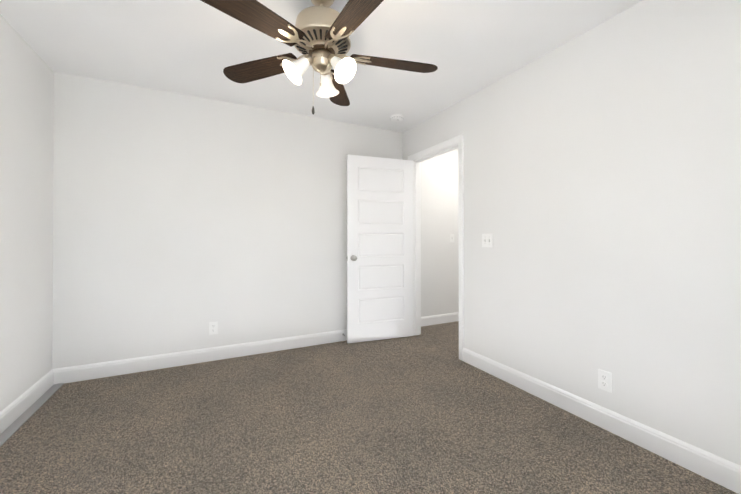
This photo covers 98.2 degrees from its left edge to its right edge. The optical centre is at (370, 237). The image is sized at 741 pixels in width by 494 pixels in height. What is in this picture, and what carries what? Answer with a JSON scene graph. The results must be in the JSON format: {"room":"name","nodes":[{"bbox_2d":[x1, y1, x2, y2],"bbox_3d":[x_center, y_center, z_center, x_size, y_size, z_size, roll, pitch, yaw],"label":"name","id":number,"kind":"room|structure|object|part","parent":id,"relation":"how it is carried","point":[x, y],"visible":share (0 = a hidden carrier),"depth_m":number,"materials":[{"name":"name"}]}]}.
{"room":"empty bedroom","nodes":[
{"label":"empty bedroom","id":0,"kind":"room"},
{"bbox_2d":[0,14,53,411],"bbox_3d":[-1.730,-0.082,0.884,0.120,2.440,3.560,0,0,-27],"label":"wall","id":1,"kind":"structure","parent":0,"point":[26,183],"depth_m":2.12,"materials":[{"name":"white paint"}]},
{"bbox_2d":[0,369,55,433],"bbox_3d":[-1.697,1.078,0.961,0.014,0.122,3.440,0,0,-27],"label":"baseboard","id":2,"kind":"structure","parent":1,"relation":"attached to","point":[8,415],"depth_m":2.11,"materials":[{"name":"paint"}]},
{"bbox_2d":[52,72,402,368],"bbox_3d":[-1.119,-0.069,3.248,3.330,2.440,0.120,0,0,-27],"label":"wall","id":3,"kind":"structure","parent":0,"point":[181,222],"depth_m":2.92,"materials":[{"name":"white paint"}]},
{"bbox_2d":[56,329,346,383],"bbox_3d":[-1.022,1.090,3.215,3.180,0.122,0.014,0,0,-27],"label":"baseboard","id":4,"kind":"structure","parent":3,"relation":"attached to","point":[147,363],"depth_m":2.90,"materials":[{"name":"paint"}]},
{"bbox_2d":[209,322,217,334],"bbox_3d":[-1.466,0.850,2.998,0.072,0.116,0.007,0,0,-27],"label":"outlet","id":5,"kind":"object","parent":3,"relation":"attached to","point":[213,327],"visible":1,"depth_m":3.00,"materials":[{"name":"white plastic"}]},
{"bbox_2d":[0,0,642,132],"bbox_3d":[0.777,-1.340,3.042,6.530,0.100,5.160,0,0,-27],"label":"ceiling","id":6,"kind":"structure","parent":0,"point":[467,48],"depth_m":2.17,"materials":[{"name":"white paint"}]},
{"bbox_2d":[201,0,437,114],"bbox_3d":[-0.226,-0.966,1.688,1.267,0.662,1.245,0,0,-27],"label":"ceiling fan","id":7,"kind":"object","parent":6,"relation":"hanging from","point":[319,33],"visible":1,"depth_m":1.64,"materials":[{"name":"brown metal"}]},
{"label":"blade","id":8,"kind":"part","parent":7,"relation":"part of","materials":[{"name":"brown wood"}]},
{"label":"blade","id":9,"kind":"part","parent":7,"relation":"part of","materials":[{"name":"brown wood"}]},
{"bbox_3d":[-0.380,-0.865,1.654,0.144,0.144,0.136,0,0,-27],"label":"lamp shade","id":10,"kind":"part","parent":7,"relation":"part of","materials":[{"name":"white glass"}]},
{"bbox_3d":[-0.311,-0.914,1.689,0.086,0.076,0.049,0,0,-27],"label":"light arm","id":11,"kind":"part","parent":7,"relation":"part of"},
{"bbox_3d":[-0.251,-0.864,1.850,0.136,0.144,0.144,0,0,3],"label":"lamp shade","id":12,"kind":"part","parent":7,"relation":"part of","materials":[{"name":"white glass"}]},
{"bbox_3d":[-0.211,-0.914,1.683,0.086,0.076,0.049,0,0,33],"label":"light arm","id":13,"kind":"part","parent":7,"relation":"part of"},
{"bbox_3d":[-0.231,-0.976,2.122,0.146,0.006,0.515,11,0,4],"label":"blade","id":14,"kind":"part","parent":7,"relation":"part of","materials":[{"name":"brown wood"}]},
{"bbox_3d":[-0.166,-0.889,1.654,0.069,0.069,0.042,0,0,33],"label":"bulb","id":15,"kind":"part","parent":7,"relation":"part of","materials":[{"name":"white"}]},
{"bbox_3d":[-0.146,-0.865,1.640,0.144,0.144,0.136,0,0,33],"label":"lamp shade","id":16,"kind":"part","parent":7,"relation":"part of","materials":[{"name":"white glass"}]},
{"bbox_3d":[-0.043,-0.980,1.370,0.146,0.006,0.515,-13,6,-32],"label":"blade","id":17,"kind":"part","parent":7,"relation":"part of","materials":[{"name":"brown wood"}]},
{"label":"blade","id":18,"kind":"part","parent":7,"relation":"part of","materials":[{"name":"brown wood"}]},
{"bbox_2d":[390,114,402,121],"bbox_3d":[0.281,-1.266,3.441,0.144,0.042,0.144,0,0,-27],"label":"smoke detector","id":19,"kind":"object","parent":6,"relation":"attached to","point":[396,118],"visible":1,"depth_m":3.40,"materials":[{"name":"white plastic"}]},
{"bbox_2d":[0,321,737,493],"bbox_3d":[0.777,1.180,3.028,6.530,0.060,5.160,0,0,-27],"label":"floor","id":20,"kind":"structure","parent":0,"point":[427,410],"depth_m":1.85,"materials":[{"name":"carpet"}]},
{"bbox_2d":[0,383,63,446],"bbox_3d":[-1.663,1.136,0.978,0.061,0.006,3.412,0,0,-27],"label":"transition strip","id":21,"kind":"object","parent":20,"relation":"on","point":[17,423],"visible":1,"depth_m":2.06,"materials":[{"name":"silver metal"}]},
{"bbox_2d":[421,149,458,316],"bbox_3d":[1.760,-0.060,4.791,2.960,2.440,0.120,0,0,-27],"label":"wall","id":22,"kind":"structure","parent":0,"point":[439,249],"depth_m":4.31,"materials":[{"name":"white paint"}]},
{"bbox_2d":[421,312,458,326],"bbox_3d":[0.915,1.096,4.286,1.002,0.122,0.014,0,0,-27],"label":"baseboard","id":23,"kind":"structure","parent":22,"relation":"attached to","point":[439,319],"depth_m":4.27,"materials":[{"name":"paint"}]},
{"bbox_2d":[450,234,453,241],"bbox_3d":[1.121,0.013,4.392,0.072,0.116,0.020,0,0,-27],"label":"light switch","id":24,"kind":"object","parent":22,"relation":"attached to","point":[451,237],"visible":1,"depth_m":4.39,"materials":[{"name":"white plastic"}]},
{"bbox_2d":[403,0,740,465],"bbox_3d":[0.889,-0.070,3.091,0.120,2.440,5.160,0,0,-27],"label":"wall","id":25,"kind":"structure","parent":0,"point":[602,183],"depth_m":1.85,"materials":[{"name":"white paint"}]},
{"bbox_2d":[347,154,412,342],"bbox_3d":[0.118,0.126,3.598,0.784,2.030,0.171,0,0,-20],"label":"door","id":26,"kind":"structure","parent":25,"relation":"in","point":[380,246],"depth_m":3.57,"materials":[{"name":"paint"}]},
{"bbox_3d":[-0.192,0.226,3.483,0.064,0.064,0.171,0,0,-20],"label":"door knobs","id":27,"kind":"part","parent":26,"relation":"part of","materials":[{"name":"silver metal"}]},
{"bbox_2d":[408,134,463,360],"bbox_3d":[0.717,0.096,3.434,0.155,2.113,0.926,0,0,-27],"label":"door frame","id":28,"kind":"structure","parent":25,"relation":"attached to","point":[416,252],"depth_m":3.50,"materials":[{"name":"paint"}]},
{"bbox_2d":[482,234,492,246],"bbox_3d":[0.990,0.029,2.732,0.020,0.116,0.118,0,0,-27],"label":"light switch","id":29,"kind":"object","parent":25,"relation":"attached to","point":[487,240],"visible":1,"depth_m":2.73,"materials":[{"name":"white plastic"}]},
{"bbox_2d":[463,348,740,493],"bbox_3d":[1.393,1.083,1.929,0.014,0.122,2.362,0,0,-27],"label":"baseboard","id":30,"kind":"structure","parent":25,"relation":"attached to","point":[723,472],"depth_m":1.82,"materials":[{"name":"paint"}]},
{"bbox_2d":[598,369,611,392],"bbox_3d":[1.401,0.859,1.921,0.007,0.116,0.072,0,0,-27],"label":"outlet","id":31,"kind":"object","parent":25,"relation":"attached to","point":[605,380],"visible":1,"depth_m":1.92,"materials":[{"name":"white plastic"}]}
]}

